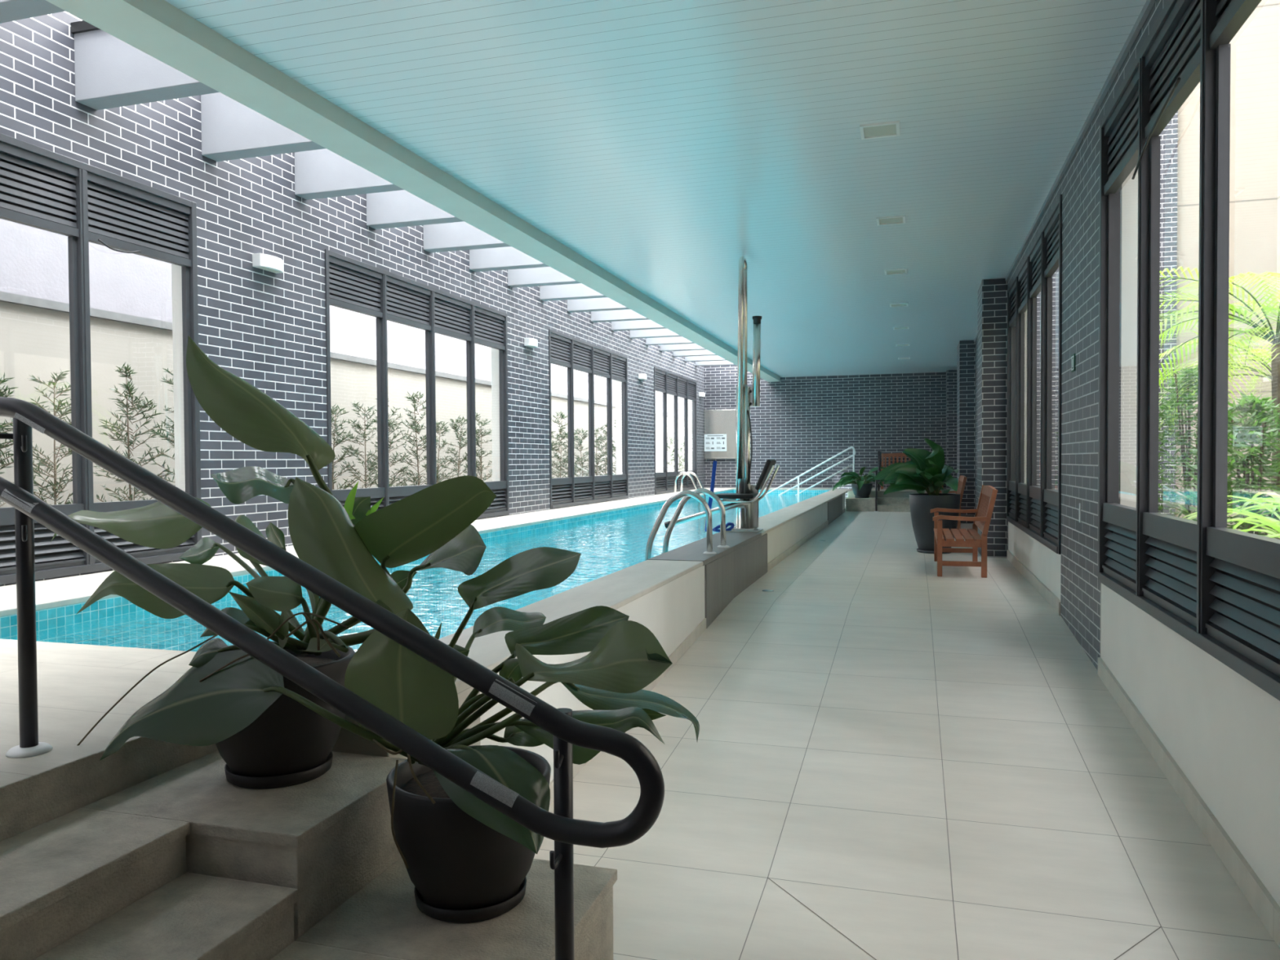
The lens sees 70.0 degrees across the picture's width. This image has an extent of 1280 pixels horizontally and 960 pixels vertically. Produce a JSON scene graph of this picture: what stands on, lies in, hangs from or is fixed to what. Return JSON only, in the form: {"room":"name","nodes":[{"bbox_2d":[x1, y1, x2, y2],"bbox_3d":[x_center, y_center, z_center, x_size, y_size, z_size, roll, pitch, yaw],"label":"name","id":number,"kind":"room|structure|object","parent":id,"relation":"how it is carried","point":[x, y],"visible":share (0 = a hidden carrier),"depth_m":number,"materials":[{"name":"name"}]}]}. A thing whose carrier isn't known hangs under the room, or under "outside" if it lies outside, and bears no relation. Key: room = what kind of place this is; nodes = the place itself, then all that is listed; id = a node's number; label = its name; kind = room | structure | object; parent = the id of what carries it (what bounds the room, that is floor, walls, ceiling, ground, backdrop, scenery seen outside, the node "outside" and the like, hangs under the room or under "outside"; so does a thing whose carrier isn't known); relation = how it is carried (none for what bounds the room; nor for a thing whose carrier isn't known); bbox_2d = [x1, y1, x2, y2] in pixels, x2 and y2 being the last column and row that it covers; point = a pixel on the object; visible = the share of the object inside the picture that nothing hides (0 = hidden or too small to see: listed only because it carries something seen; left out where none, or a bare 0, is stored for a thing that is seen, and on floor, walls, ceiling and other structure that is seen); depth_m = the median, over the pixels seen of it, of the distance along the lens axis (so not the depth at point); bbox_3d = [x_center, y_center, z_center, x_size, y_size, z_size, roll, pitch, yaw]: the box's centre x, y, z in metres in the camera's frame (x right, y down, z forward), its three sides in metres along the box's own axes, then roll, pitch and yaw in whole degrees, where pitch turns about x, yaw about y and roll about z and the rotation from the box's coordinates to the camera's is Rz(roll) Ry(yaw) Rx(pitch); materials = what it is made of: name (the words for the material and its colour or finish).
{"room":"indoor swimming pool","nodes":[
{"label":"indoor swimming pool","id":0,"kind":"room"},
{"bbox_2d":[0,639,480,841],"bbox_3d":[-3.023,1.137,1.007,3.610,0.890,5.345,0,1,17],"label":"deck","id":1,"kind":"object","parent":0,"point":[77,684],"visible":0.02,"depth_m":2.47,"materials":[{"name":"stone"}]},
{"bbox_2d":[0,808,190,959],"bbox_3d":[-1.776,1.156,0.072,0.317,0.675,4.268,0,1,17],"label":"stair tread","id":2,"kind":"structure","parent":1,"relation":"on","point":[60,877],"depth_m":1.88,"materials":[{"name":"concrete"}]},
{"bbox_2d":[0,11,704,586],"bbox_3d":[-2.035,-0.643,10.992,0.220,5.410,25.120,0,1,17],"label":"wall","id":3,"kind":"structure","parent":0,"point":[267,329],"depth_m":7.40,"materials":[{"name":"brick"}]},
{"bbox_2d":[0,0,66,23],"bbox_3d":[-3.026,-2.563,4.512,1.595,0.463,0.160,0,1,17],"label":"pergola beam","id":4,"kind":"structure","parent":3,"relation":"attached to","point":[10,10],"depth_m":4.53,"materials":[{"name":"paint"}]},
{"bbox_2d":[0,133,201,584],"bbox_3d":[-3.788,-0.681,4.859,0.116,2.570,3.767,0,1,17],"label":"window","id":5,"kind":"structure","parent":3,"relation":"in","point":[41,188],"depth_m":5.74,"materials":[{"name":"grey metal"}]},
{"bbox_2d":[71,20,218,110],"bbox_3d":[-2.724,-2.591,5.521,1.595,0.473,0.200,0,1,17],"label":"pergola beam","id":6,"kind":"structure","parent":3,"relation":"attached to","point":[110,73],"depth_m":5.59,"materials":[{"name":"paint"}]},
{"bbox_2d":[200,92,325,161],"bbox_3d":[-2.422,-2.610,6.529,1.595,0.463,0.160,0,1,17],"label":"pergola beam","id":7,"kind":"structure","parent":3,"relation":"attached to","point":[231,130],"depth_m":6.60,"materials":[{"name":"paint"}]},
{"bbox_2d":[252,253,284,273],"bbox_3d":[-2.959,-1.732,7.318,0.115,0.104,0.280,0,1,17],"label":"wall light","id":8,"kind":"object","parent":3,"relation":"attached to","point":[269,263],"visible":1,"depth_m":7.24,"materials":[{"name":"white plastic"}]},
{"bbox_2d":[294,148,404,199],"bbox_3d":[-2.120,-2.633,7.538,1.595,0.463,0.160,0,1,17],"label":"pergola beam","id":9,"kind":"structure","parent":3,"relation":"attached to","point":[323,173],"depth_m":7.61,"materials":[{"name":"paint"}]},
{"bbox_2d":[366,190,462,229],"bbox_3d":[-1.819,-2.657,8.547,1.595,0.463,0.160,0,1,17],"label":"pergola beam","id":10,"kind":"structure","parent":3,"relation":"attached to","point":[399,208],"depth_m":8.61,"materials":[{"name":"paint"}]},
{"bbox_2d":[324,248,509,525],"bbox_3d":[-2.275,-0.799,9.928,0.110,2.570,3.770,0,1,17],"label":"window","id":11,"kind":"structure","parent":3,"relation":"in","point":[351,284],"depth_m":9.66,"materials":[{"name":"grey metal"}]},
{"bbox_2d":[422,221,511,253],"bbox_3d":[-1.517,-2.680,9.555,1.595,0.463,0.160,0,1,17],"label":"pergola beam","id":12,"kind":"structure","parent":3,"relation":"attached to","point":[455,236],"depth_m":9.61,"materials":[{"name":"paint"}]},
{"bbox_2d":[469,246,549,271],"bbox_3d":[-1.215,-2.704,10.564,1.595,0.463,0.160,0,1,17],"label":"pergola beam","id":13,"kind":"structure","parent":3,"relation":"attached to","point":[505,258],"depth_m":10.62,"materials":[{"name":"paint"}]},
{"bbox_2d":[507,266,580,288],"bbox_3d":[-0.913,-2.727,11.572,1.595,0.463,0.160,0,1,17],"label":"pergola beam","id":14,"kind":"structure","parent":3,"relation":"attached to","point":[541,276],"depth_m":11.62,"materials":[{"name":"paint"}]},
{"bbox_2d":[539,283,606,301],"bbox_3d":[-0.612,-2.750,12.581,1.595,0.463,0.160,0,1,17],"label":"pergola beam","id":15,"kind":"structure","parent":3,"relation":"attached to","point":[578,291],"depth_m":12.63,"materials":[{"name":"paint"}]},
{"bbox_2d":[548,328,628,508],"bbox_3d":[-0.798,-0.914,14.865,0.110,2.570,3.720,0,1,17],"label":"window","id":16,"kind":"structure","parent":3,"relation":"in","point":[573,353],"depth_m":14.80,"materials":[{"name":"grey metal"}]},
{"bbox_2d":[567,297,630,312],"bbox_3d":[-0.310,-2.774,13.589,1.595,0.463,0.160,0,1,17],"label":"pergola beam","id":17,"kind":"structure","parent":3,"relation":"attached to","point":[606,304],"depth_m":13.64,"materials":[{"name":"paint"}]},
{"bbox_2d":[591,309,649,322],"bbox_3d":[-0.008,-2.797,14.598,1.595,0.463,0.160,0,1,17],"label":"pergola beam","id":18,"kind":"structure","parent":3,"relation":"attached to","point":[624,314],"depth_m":14.64,"materials":[{"name":"paint"}]},
{"bbox_2d":[611,320,666,331],"bbox_3d":[0.293,-2.821,15.607,1.595,0.463,0.160,0,1,17],"label":"pergola beam","id":19,"kind":"structure","parent":3,"relation":"attached to","point":[637,324],"depth_m":15.65,"materials":[{"name":"paint"}]},
{"bbox_2d":[629,328,680,338],"bbox_3d":[0.595,-2.844,16.615,1.595,0.463,0.160,0,1,17],"label":"pergola beam","id":20,"kind":"structure","parent":3,"relation":"attached to","point":[652,333],"depth_m":16.66,"materials":[{"name":"paint"}]},
{"bbox_2d":[645,336,694,345],"bbox_3d":[0.897,-2.868,17.624,1.595,0.463,0.160,0,1,17],"label":"pergola beam","id":21,"kind":"structure","parent":3,"relation":"attached to","point":[677,340],"depth_m":17.66,"materials":[{"name":"paint"}]},
{"bbox_2d":[653,366,697,494],"bbox_3d":[0.785,-1.037,20.157,0.110,2.570,3.710,0,1,17],"label":"window","id":22,"kind":"structure","parent":3,"relation":"in","point":[666,382],"depth_m":20.10,"materials":[{"name":"grey metal"}]},
{"bbox_2d":[660,343,705,351],"bbox_3d":[1.199,-2.891,18.632,1.595,0.463,0.160,0,1,17],"label":"pergola beam","id":23,"kind":"structure","parent":3,"relation":"attached to","point":[682,347],"depth_m":18.67,"materials":[{"name":"paint"}]},
{"bbox_2d":[672,349,716,356],"bbox_3d":[1.500,-2.914,19.641,1.595,0.463,0.160,0,1,17],"label":"pergola beam","id":24,"kind":"structure","parent":3,"relation":"attached to","point":[686,353],"depth_m":19.69,"materials":[{"name":"paint"}]},
{"bbox_2d":[0,489,828,652],"bbox_3d":[0.684,1.054,12.685,2.420,1.210,19.155,0,1,17],"label":"swimming pool","id":25,"kind":"object","parent":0,"point":[45,618],"visible":0.12,"depth_m":6.95,"materials":[{"name":"liquid"}]},
{"bbox_2d":[0,493,819,651],"bbox_3d":[0.681,0.544,12.674,2.420,0.001,19.155,0,1,17],"label":"pool water","id":26,"kind":"object","parent":25,"relation":"in","point":[584,531],"depth_m":8.39,"materials":[{"name":"liquid"}]},
{"bbox_2d":[765,446,855,494],"bbox_3d":[3.865,0.348,21.090,2.175,2.222,0.042,0,1,17],"label":"pool handrail","id":27,"kind":"object","parent":25,"relation":"on","point":[850,447],"visible":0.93,"depth_m":20.99,"materials":[{"name":"silver metal"}]},
{"bbox_2d":[164,0,1146,377],"bbox_3d":[1.909,-2.279,9.660,4.320,0.120,24.900,0,1,17],"label":"ceiling","id":28,"kind":"structure","parent":0,"point":[664,144],"depth_m":5.45,"materials":[{"name":"paint"}]},
{"bbox_2d":[45,0,780,382],"bbox_3d":[-0.306,-2.555,10.316,0.300,0.880,24.900,0,1,17],"label":"beam","id":29,"kind":"structure","parent":28,"relation":"attached to","point":[157,28],"depth_m":5.23,"materials":[{"name":"grey paint"}]},
{"bbox_2d":[859,120,899,139],"bbox_3d":[1.457,-2.122,5.549,0.230,0.012,0.230,0,1,17],"label":"recessed light","id":30,"kind":"object","parent":28,"relation":"in","point":[887,129],"visible":1,"depth_m":5.55,"materials":[{"name":"white plastic"}]},
{"bbox_2d":[863,124,896,137],"bbox_3d":[1.457,-2.125,5.549,0.190,0.004,0.190,0,1,17],"label":"diffuser","id":31,"kind":"object","parent":30,"relation":"attached to","point":[869,130],"depth_m":5.55,"materials":[{"name":"grey"}]},
{"bbox_2d":[875,214,905,225],"bbox_3d":[2.099,-2.171,7.643,0.230,0.012,0.230,0,1,17],"label":"recessed light","id":32,"kind":"object","parent":28,"relation":"in","point":[894,220],"visible":1,"depth_m":7.64,"materials":[{"name":"grey"}]},
{"bbox_2d":[480,493,844,782],"bbox_3d":[1.729,0.885,11.293,0.404,0.894,17.095,0,1,17],"label":"wall","id":33,"kind":"structure","parent":0,"point":[671,611],"depth_m":6.33,"materials":[{"name":"white paint"}]},
{"bbox_2d":[438,488,850,670],"bbox_3d":[2.018,0.434,12.267,0.405,0.030,19.145,0,1,17],"label":"pool ledge","id":34,"kind":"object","parent":33,"relation":"on","point":[615,590],"depth_m":4.89,"materials":[{"name":"stone"}]},
{"bbox_2d":[664,256,779,532],"bbox_3d":[0.776,-0.831,8.863,1.114,2.671,0.509,0,1,17],"label":"lift","id":35,"kind":"object","parent":34,"relation":"on","point":[745,500],"visible":0.88,"depth_m":8.81,"materials":[{"name":"silver metal"}]},
{"bbox_2d":[644,488,729,560],"bbox_3d":[0.363,0.679,7.059,0.570,1.216,0.600,0,1,17],"label":"pool ladder","id":36,"kind":"object","parent":33,"relation":"attached to","point":[687,495],"visible":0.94,"depth_m":6.86,"materials":[{"name":"silver metal"}]},
{"bbox_2d":[549,507,845,804],"bbox_3d":[1.950,0.964,11.352,0.010,0.371,16.840,0,1,17],"label":"baseboard","id":37,"kind":"structure","parent":33,"relation":"attached to","point":[678,652],"depth_m":5.93,"materials":[{"name":"stone"}]},
{"bbox_2d":[827,494,842,524],"bbox_3d":[3.637,0.530,16.986,0.012,0.384,3.200,0,1,17],"label":"trim","id":38,"kind":"structure","parent":33,"relation":"attached to","point":[834,506],"depth_m":16.70,"materials":[{"name":"grey stone"}]},
{"bbox_2d":[704,364,946,507],"bbox_3d":[4.508,-0.920,22.027,6.430,5.410,0.220,0,1,17],"label":"wall","id":39,"kind":"structure","parent":0,"point":[799,423],"depth_m":21.90,"materials":[{"name":"brick"}]},
{"bbox_2d":[703,408,736,458],"bbox_3d":[1.986,-1.137,22.608,0.815,1.210,0.100,0,1,17],"label":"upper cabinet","id":40,"kind":"object","parent":39,"relation":"attached to","point":[723,421],"visible":0.88,"depth_m":22.54,"materials":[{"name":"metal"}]},
{"bbox_2d":[704,434,726,451],"bbox_3d":[1.864,-0.921,22.593,0.560,0.420,0.009,0,1,17],"label":"notice board","id":41,"kind":"object","parent":40,"relation":"attached to","point":[713,442],"visible":1,"depth_m":22.59,"materials":[{"name":"white"}]},
{"bbox_2d":[706,435,724,448],"bbox_3d":[1.863,-0.933,22.589,0.480,0.335,0.002,0,1,17],"label":"print","id":42,"kind":"object","parent":41,"relation":"attached to","point":[713,442],"depth_m":22.59,"materials":[{"name":"grey"}]},
{"bbox_2d":[847,488,955,497],"bbox_3d":[5.949,0.563,20.550,2.380,0.690,1.850,0,1,17],"label":"floor","id":43,"kind":"structure","parent":0,"point":[905,493],"depth_m":19.77,"materials":[{"name":"tile"}]},
{"bbox_2d":[877,497,909,504],"bbox_3d":[5.947,0.656,19.424,1.740,0.552,0.312,0,1,17],"label":"stair","id":44,"kind":"structure","parent":43,"relation":"attached to","point":[881,500],"depth_m":19.44,"materials":[{"name":"stone"}]},
{"bbox_2d":[880,453,942,488],"bbox_3d":[6.252,-0.211,21.037,1.370,0.833,0.571,0,1,17],"label":"garden bench","id":45,"kind":"object","parent":43,"relation":"on","point":[889,455],"visible":0.26,"depth_m":21.36,"materials":[{"name":"brown wood"}]},
{"bbox_2d":[533,511,1279,959],"bbox_3d":[2.309,1.053,8.365,2.410,0.276,22.500,0,1,17],"label":"floor","id":46,"kind":"structure","parent":0,"point":[891,757],"depth_m":3.62,"materials":[{"name":"tile"}]},
{"bbox_2d":[33,872,297,959],"bbox_3d":[-1.493,1.214,-0.012,0.297,0.560,4.268,0,1,17],"label":"stair tread","id":47,"kind":"structure","parent":46,"relation":"on","point":[192,916],"depth_m":1.85,"materials":[{"name":"concrete"}]},
{"bbox_2d":[81,750,406,941],"bbox_3d":[-0.953,1.103,2.325,0.602,0.675,0.522,0,1,17],"label":"block","id":48,"kind":"object","parent":46,"relation":"on","point":[326,837],"visible":0.39,"depth_m":2.15,"materials":[{"name":"concrete"}]},
{"bbox_2d":[50,336,496,789],"bbox_3d":[-1.000,0.196,2.475,1.487,1.133,0.683,0,1,17],"label":"philodendron","id":49,"kind":"object","parent":48,"relation":"on","point":[289,744],"visible":0.77,"depth_m":2.27,"materials":[{"name":"plant"}]},
{"bbox_2d":[215,646,355,777],"bbox_3d":[-0.941,0.605,2.384,0.384,0.294,0.384,0,1,17],"label":"pot","id":50,"kind":"object","parent":48,"relation":"on","point":[289,739],"depth_m":2.26,"materials":[{"name":"ceramic"}]},
{"bbox_2d":[271,941,405,959],"bbox_3d":[-1.219,1.271,-0.092,0.297,0.445,4.268,0,1,17],"label":"stair tread","id":51,"kind":"structure","parent":46,"relation":"on","point":[296,950],"depth_m":1.93,"materials":[{"name":"concrete"}]},
{"bbox_2d":[295,857,617,959],"bbox_3d":[-0.403,1.218,2.163,0.569,0.445,0.522,0,1,17],"label":"block","id":52,"kind":"object","parent":46,"relation":"on","point":[384,917],"visible":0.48,"depth_m":2.07,"materials":[{"name":"concrete"}]},
{"bbox_2d":[99,546,699,923],"bbox_3d":[-0.541,0.579,2.257,1.382,0.830,0.591,0,1,17],"label":"philodendron","id":53,"kind":"object","parent":52,"relation":"on","point":[465,860],"visible":0.81,"depth_m":2.06,"materials":[{"name":"plant"}]},
{"bbox_2d":[386,745,551,910],"bbox_3d":[-0.403,0.836,2.176,0.384,0.294,0.384,0,1,17],"label":"pot","id":54,"kind":"object","parent":53,"relation":"attached to","point":[454,857],"depth_m":2.03,"materials":[{"name":"ceramic"}]},
{"bbox_2d":[845,497,875,511],"bbox_3d":[4.761,0.659,19.612,0.640,0.552,0.632,0,1,17],"label":"stair","id":55,"kind":"structure","parent":46,"relation":"on","point":[852,504],"depth_m":19.33,"materials":[{"name":"stone"}]},
{"bbox_2d":[832,466,892,497],"bbox_3d":[4.689,0.045,19.593,1.139,0.678,1.202,-2,2,-44],"label":"potted plant","id":56,"kind":"object","parent":55,"relation":"on","point":[862,489],"visible":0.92,"depth_m":19.50,"materials":[{"name":"green plant"}]},
{"bbox_2d":[877,504,910,511],"bbox_3d":[5.858,0.732,19.129,1.740,0.414,0.332,0,1,17],"label":"stair","id":57,"kind":"structure","parent":46,"relation":"on","point":[881,508],"depth_m":19.14,"materials":[{"name":"stone"}]},
{"bbox_2d":[874,437,960,553],"bbox_3d":[3.310,0.179,10.943,0.987,1.350,1.295,0,1,17],"label":"potted plant","id":58,"kind":"object","parent":46,"relation":"on","point":[926,471],"visible":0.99,"depth_m":10.72,"materials":[{"name":"green plant"}]},
{"bbox_2d":[939,475,967,529],"bbox_3d":[4.965,0.344,14.831,0.571,0.833,1.370,0,1,17],"label":"armchair","id":59,"kind":"object","parent":46,"relation":"on","point":[962,479],"visible":0.35,"depth_m":14.14,"materials":[{"name":"brown wood"}]},
{"bbox_2d":[930,484,997,577],"bbox_3d":[3.225,0.475,9.174,0.571,0.833,1.370,0,1,17],"label":"wooden chair","id":60,"kind":"object","parent":46,"relation":"on","point":[984,512],"visible":1,"depth_m":8.59,"materials":[{"name":"brown wood"}]},
{"bbox_3d":[-0.666,1.386,-0.224,0.292,0.215,4.328,0,1,17],"label":"stair tread","id":61,"kind":"structure","parent":46,"relation":"on","visible":0},
{"bbox_2d":[0,396,664,959],"bbox_3d":[-0.916,0.510,2.013,2.032,1.443,0.135,0,1,17],"label":"stair handrail","id":62,"kind":"object","parent":61,"relation":"on","point":[566,831],"visible":1,"depth_m":1.86,"materials":[{"name":"metal"}]},
{"bbox_2d":[946,369,956,488],"bbox_3d":[7.133,-0.798,20.843,0.280,3.384,0.550,0,1,17],"label":"pillar","id":63,"kind":"structure","parent":0,"point":[951,375],"depth_m":20.58,"materials":[{"name":"brick"}]},
{"bbox_2d":[956,339,975,524],"bbox_3d":[5.686,-0.684,15.954,0.250,3.384,0.950,0,1,17],"label":"pillar","id":64,"kind":"structure","parent":0,"point":[966,349],"depth_m":15.50,"materials":[{"name":"brick"}]},
{"bbox_2d":[977,278,1007,557],"bbox_3d":[4.069,-0.559,10.573,0.265,3.384,0.750,0,1,17],"label":"pillar","id":65,"kind":"structure","parent":0,"point":[992,340],"depth_m":10.21,"materials":[{"name":"brick"}]},
{"bbox_2d":[974,0,1279,906],"bbox_3d":[3.916,-0.479,9.216,0.220,3.484,25.120,0,1,17],"label":"wall","id":66,"kind":"structure","parent":0,"point":[1221,729],"depth_m":5.02,"materials":[{"name":"white paint"}]},
{"bbox_2d":[1006,194,1062,554],"bbox_3d":[3.545,-0.782,8.239,0.110,2.535,3.770,0,1,17],"label":"window","id":67,"kind":"structure","parent":66,"relation":"in","point":[1034,295],"depth_m":7.87,"materials":[{"name":"grey metal"}]},
{"bbox_2d":[973,0,1155,342],"bbox_3d":[3.657,-2.193,8.773,0.022,0.035,24.200,0,1,17],"label":"trim","id":68,"kind":"structure","parent":66,"relation":"attached to","point":[1148,5],"depth_m":5.21,"materials":[{"name":"paint"}]},
{"bbox_2d":[1006,550,1279,947],"bbox_3d":[2.774,1.068,5.798,0.016,0.391,8.970,0,1,17],"label":"baseboard","id":69,"kind":"structure","parent":66,"relation":"attached to","point":[1253,889],"depth_m":3.37,"materials":[{"name":"stone"}]},
{"bbox_2d":[1097,0,1279,701],"bbox_3d":[2.047,-0.666,3.261,0.127,2.535,3.770,0,1,17],"label":"window","id":70,"kind":"structure","parent":66,"relation":"in","point":[1215,586],"depth_m":3.59,"materials":[{"name":"grey metal"}]},
{"bbox_3d":[0.359,1.077,12.992,3.220,1.255,19.555,0,1,17],"label":"wall","id":71,"kind":"structure","parent":0,"visible":0},
{"bbox_2d":[0,488,832,617],"bbox_3d":[0.354,0.432,12.978,3.220,0.035,19.555,0,1,17],"label":"pool deck","id":72,"kind":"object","parent":71,"relation":"on","point":[76,589],"depth_m":6.41,"materials":[{"name":"stone"}]},
{"bbox_2d":[674,471,706,533],"bbox_3d":[0.986,0.444,18.038,0.570,1.216,0.600,0,1,17],"label":"pool ladder","id":73,"kind":"object","parent":71,"relation":"attached to","point":[684,473],"visible":0.57,"depth_m":17.85,"materials":[{"name":"silver metal"}]},
{"bbox_3d":[26.630,0.628,17.105,38.780,0.150,72.000,0,1,17],"label":"ground","id":74,"kind":"structure","parent":0,"visible":0},
{"bbox_2d":[1158,111,1177,516],"bbox_3d":[7.030,-6.131,14.981,2.440,13.700,3.000,0,1,17],"label":"brick","id":75,"kind":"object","parent":74,"relation":"on","point":[1169,135],"depth_m":13.29,"materials":[{"name":"brick"}]},
{"bbox_2d":[1158,365,1256,525],"bbox_3d":[5.286,-0.112,8.760,1.100,1.973,1.122,0,1,0],"label":"shrub","id":76,"kind":"object","parent":74,"relation":"on","point":[1184,440],"visible":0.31,"depth_m":8.71,"materials":[{"name":"green plant"}]},
{"bbox_2d":[1158,335,1272,438],"bbox_3d":[6.846,-0.406,9.719,2.979,2.484,2.861,0,1,17],"label":"palm","id":77,"kind":"object","parent":74,"relation":"on","point":[1258,357],"visible":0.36,"depth_m":9.96,"materials":[{"name":"green plant"}]},
{"bbox_2d":[1159,266,1279,539],"bbox_3d":[5.176,-0.419,7.613,2.783,2.622,2.833,0,1,17],"label":"palm","id":78,"kind":"object","parent":74,"relation":"on","point":[1275,348],"visible":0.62,"depth_m":7.47,"materials":[{"name":"green plant"}]},
{"bbox_2d":[1171,391,1279,537],"bbox_3d":[4.065,0.177,6.058,0.969,1.534,0.974,0,1,17],"label":"shrub","id":79,"kind":"object","parent":74,"relation":"on","point":[1255,429],"visible":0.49,"depth_m":5.96,"materials":[{"name":"green plant"}]},
{"bbox_2d":[1175,0,1279,532],"bbox_3d":[7.864,-5.981,7.688,3.340,13.700,16.500,0,1,17],"label":"facade cream","id":80,"kind":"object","parent":74,"relation":"on","point":[1255,53],"visible":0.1,"depth_m":13.03,"materials":[{"name":"paint"}]},
{"bbox_3d":[3.416,0.696,4.058,1.780,0.560,3.300,0,1,17],"label":"garden bed","id":81,"kind":"object","parent":74,"relation":"on","visible":0},
{"bbox_2d":[1182,492,1279,538],"bbox_3d":[3.574,0.259,4.921,1.450,0.531,1.213,-2,2,-43],"label":"plant","id":82,"kind":"object","parent":81,"relation":"in","point":[1262,519],"visible":0.56,"depth_m":4.96,"materials":[{"name":"green plant"}]},
{"bbox_2d":[1226,499,1279,537],"bbox_3d":[3.381,0.286,4.174,1.454,0.603,1.259,0,1,17],"label":"plant","id":83,"kind":"object","parent":81,"relation":"in","point":[1265,500],"visible":0.36,"depth_m":4.57,"materials":[{"name":"green plant"}]},
{"bbox_3d":[-14.772,0.620,29.491,34.790,0.150,72.000,0,1,17],"label":"ground","id":84,"kind":"structure","parent":0,"visible":0},
{"bbox_2d":[0,372,35,507],"bbox_3d":[-4.728,0.090,6.585,0.725,1.766,0.743,-1,2,-36],"label":"shrub","id":85,"kind":"object","parent":84,"relation":"on","point":[2,381],"visible":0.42,"depth_m":6.66,"materials":[{"name":"green plant"}]},
{"bbox_2d":[10,368,72,505],"bbox_3d":[-4.584,0.040,7.239,0.686,1.836,0.676,-1,1,-33],"label":"shrub","id":86,"kind":"object","parent":84,"relation":"on","point":[42,462],"visible":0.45,"depth_m":7.19,"materials":[{"name":"green plant"}]},
{"bbox_2d":[0,218,172,322],"bbox_3d":[-10.974,-4.317,5.532,7.800,10.700,16.300,0,1,17],"label":"sky","id":87,"kind":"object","parent":84,"relation":"on","point":[34,261],"visible":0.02,"depth_m":9.52,"materials":[{"name":"white paint"}]},
{"bbox_2d":[93,362,174,502],"bbox_3d":[-4.346,-0.027,7.811,0.675,1.942,0.744,-1,1,-17],"label":"shrub","id":88,"kind":"object","parent":84,"relation":"on","point":[127,386],"visible":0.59,"depth_m":7.79,"materials":[{"name":"green plant"}]},
{"bbox_2d":[149,368,175,485],"bbox_3d":[-4.205,-0.088,8.364,0.744,2.039,0.731,0,1,17],"label":"shrub","id":89,"kind":"object","parent":84,"relation":"on","point":[171,440],"visible":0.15,"depth_m":8.23,"materials":[{"name":"green plant"}]},
{"bbox_2d":[0,301,684,507],"bbox_3d":[-2.553,-0.446,16.414,0.300,2.390,50.000,0,1,17],"label":"wall","id":90,"kind":"structure","parent":84,"relation":"on","point":[34,341],"depth_m":8.79,"materials":[{"name":"paint"}]},
{"bbox_2d":[0,291,684,418],"bbox_3d":[-2.555,-1.676,16.386,0.390,0.070,50.000,0,1,17],"label":"wall cap","id":91,"kind":"object","parent":90,"relation":"on","point":[12,298],"depth_m":8.65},
{"bbox_2d":[331,404,358,489],"bbox_3d":[-3.622,-0.003,10.623,0.727,1.766,0.708,-1,1,-20],"label":"shrub","id":92,"kind":"object","parent":84,"relation":"on","point":[335,431],"visible":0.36,"depth_m":10.62,"materials":[{"name":"green plant"}]},
{"bbox_2d":[340,400,391,488],"bbox_3d":[-3.382,-0.050,11.110,0.676,1.836,0.686,1,2,38],"label":"shrub","id":93,"kind":"object","parent":84,"relation":"on","point":[355,405],"visible":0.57,"depth_m":11.12,"materials":[{"name":"green plant"}]},
{"bbox_2d":[366,398,414,486],"bbox_3d":[-3.218,-0.117,11.719,0.742,1.942,0.680,-1,2,-37],"label":"shrub","id":94,"kind":"object","parent":84,"relation":"on","point":[393,482],"visible":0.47,"depth_m":11.69,"materials":[{"name":"green plant"}]},
{"bbox_2d":[394,391,443,485],"bbox_3d":[-2.923,-0.179,12.227,0.744,2.039,0.731,0,1,34],"label":"shrub","id":95,"kind":"object","parent":84,"relation":"on","point":[413,399],"visible":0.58,"depth_m":12.21,"materials":[{"name":"green plant"}]},
{"bbox_2d":[413,421,459,485],"bbox_3d":[-2.833,-0.010,12.845,0.692,1.675,0.679,0,1,-4],"label":"shrub","id":96,"kind":"object","parent":84,"relation":"on","point":[445,428],"visible":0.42,"depth_m":12.84,"materials":[{"name":"green plant"}]},
{"bbox_2d":[440,416,476,479],"bbox_3d":[-2.713,-0.069,13.449,0.727,1.766,0.708,0,1,-4],"label":"shrub","id":97,"kind":"object","parent":84,"relation":"on","point":[456,428],"visible":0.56,"depth_m":13.39,"materials":[{"name":"green plant"}]},
{"bbox_2d":[463,412,492,481],"bbox_3d":[-2.418,-0.117,13.957,0.686,1.836,0.676,1,2,45],"label":"shrub","id":98,"kind":"object","parent":84,"relation":"on","point":[477,465],"visible":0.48,"depth_m":13.95,"materials":[{"name":"green plant"}]},
{"bbox_2d":[329,305,684,416],"bbox_3d":[-4.272,-4.203,45.031,10.000,8.700,36.000,0,1,17],"label":"sky","id":99,"kind":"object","parent":84,"relation":"on","point":[352,333],"visible":0.02,"depth_m":27.36,"materials":[{"name":"white paint"}]},
{"bbox_2d":[551,411,575,478],"bbox_3d":[-1.558,-0.295,17.270,0.744,2.039,0.731,0,1,9],"label":"shrub","id":100,"kind":"object","parent":84,"relation":"on","point":[562,415],"visible":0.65,"depth_m":17.26,"materials":[{"name":"green plant"}]},
{"bbox_2d":[573,428,588,476],"bbox_3d":[-1.146,-0.189,18.578,0.727,1.766,0.708,0,1,19],"label":"shrub","id":101,"kind":"object","parent":84,"relation":"on","point":[584,436],"visible":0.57,"depth_m":18.62,"materials":[{"name":"green plant"}]},
{"bbox_2d":[582,426,607,475],"bbox_3d":[-0.878,-0.241,19.293,0.676,1.836,0.686,0,1,13],"label":"shrub","id":102,"kind":"object","parent":84,"relation":"on","point":[597,461],"visible":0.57,"depth_m":19.25,"materials":[{"name":"green plant"}]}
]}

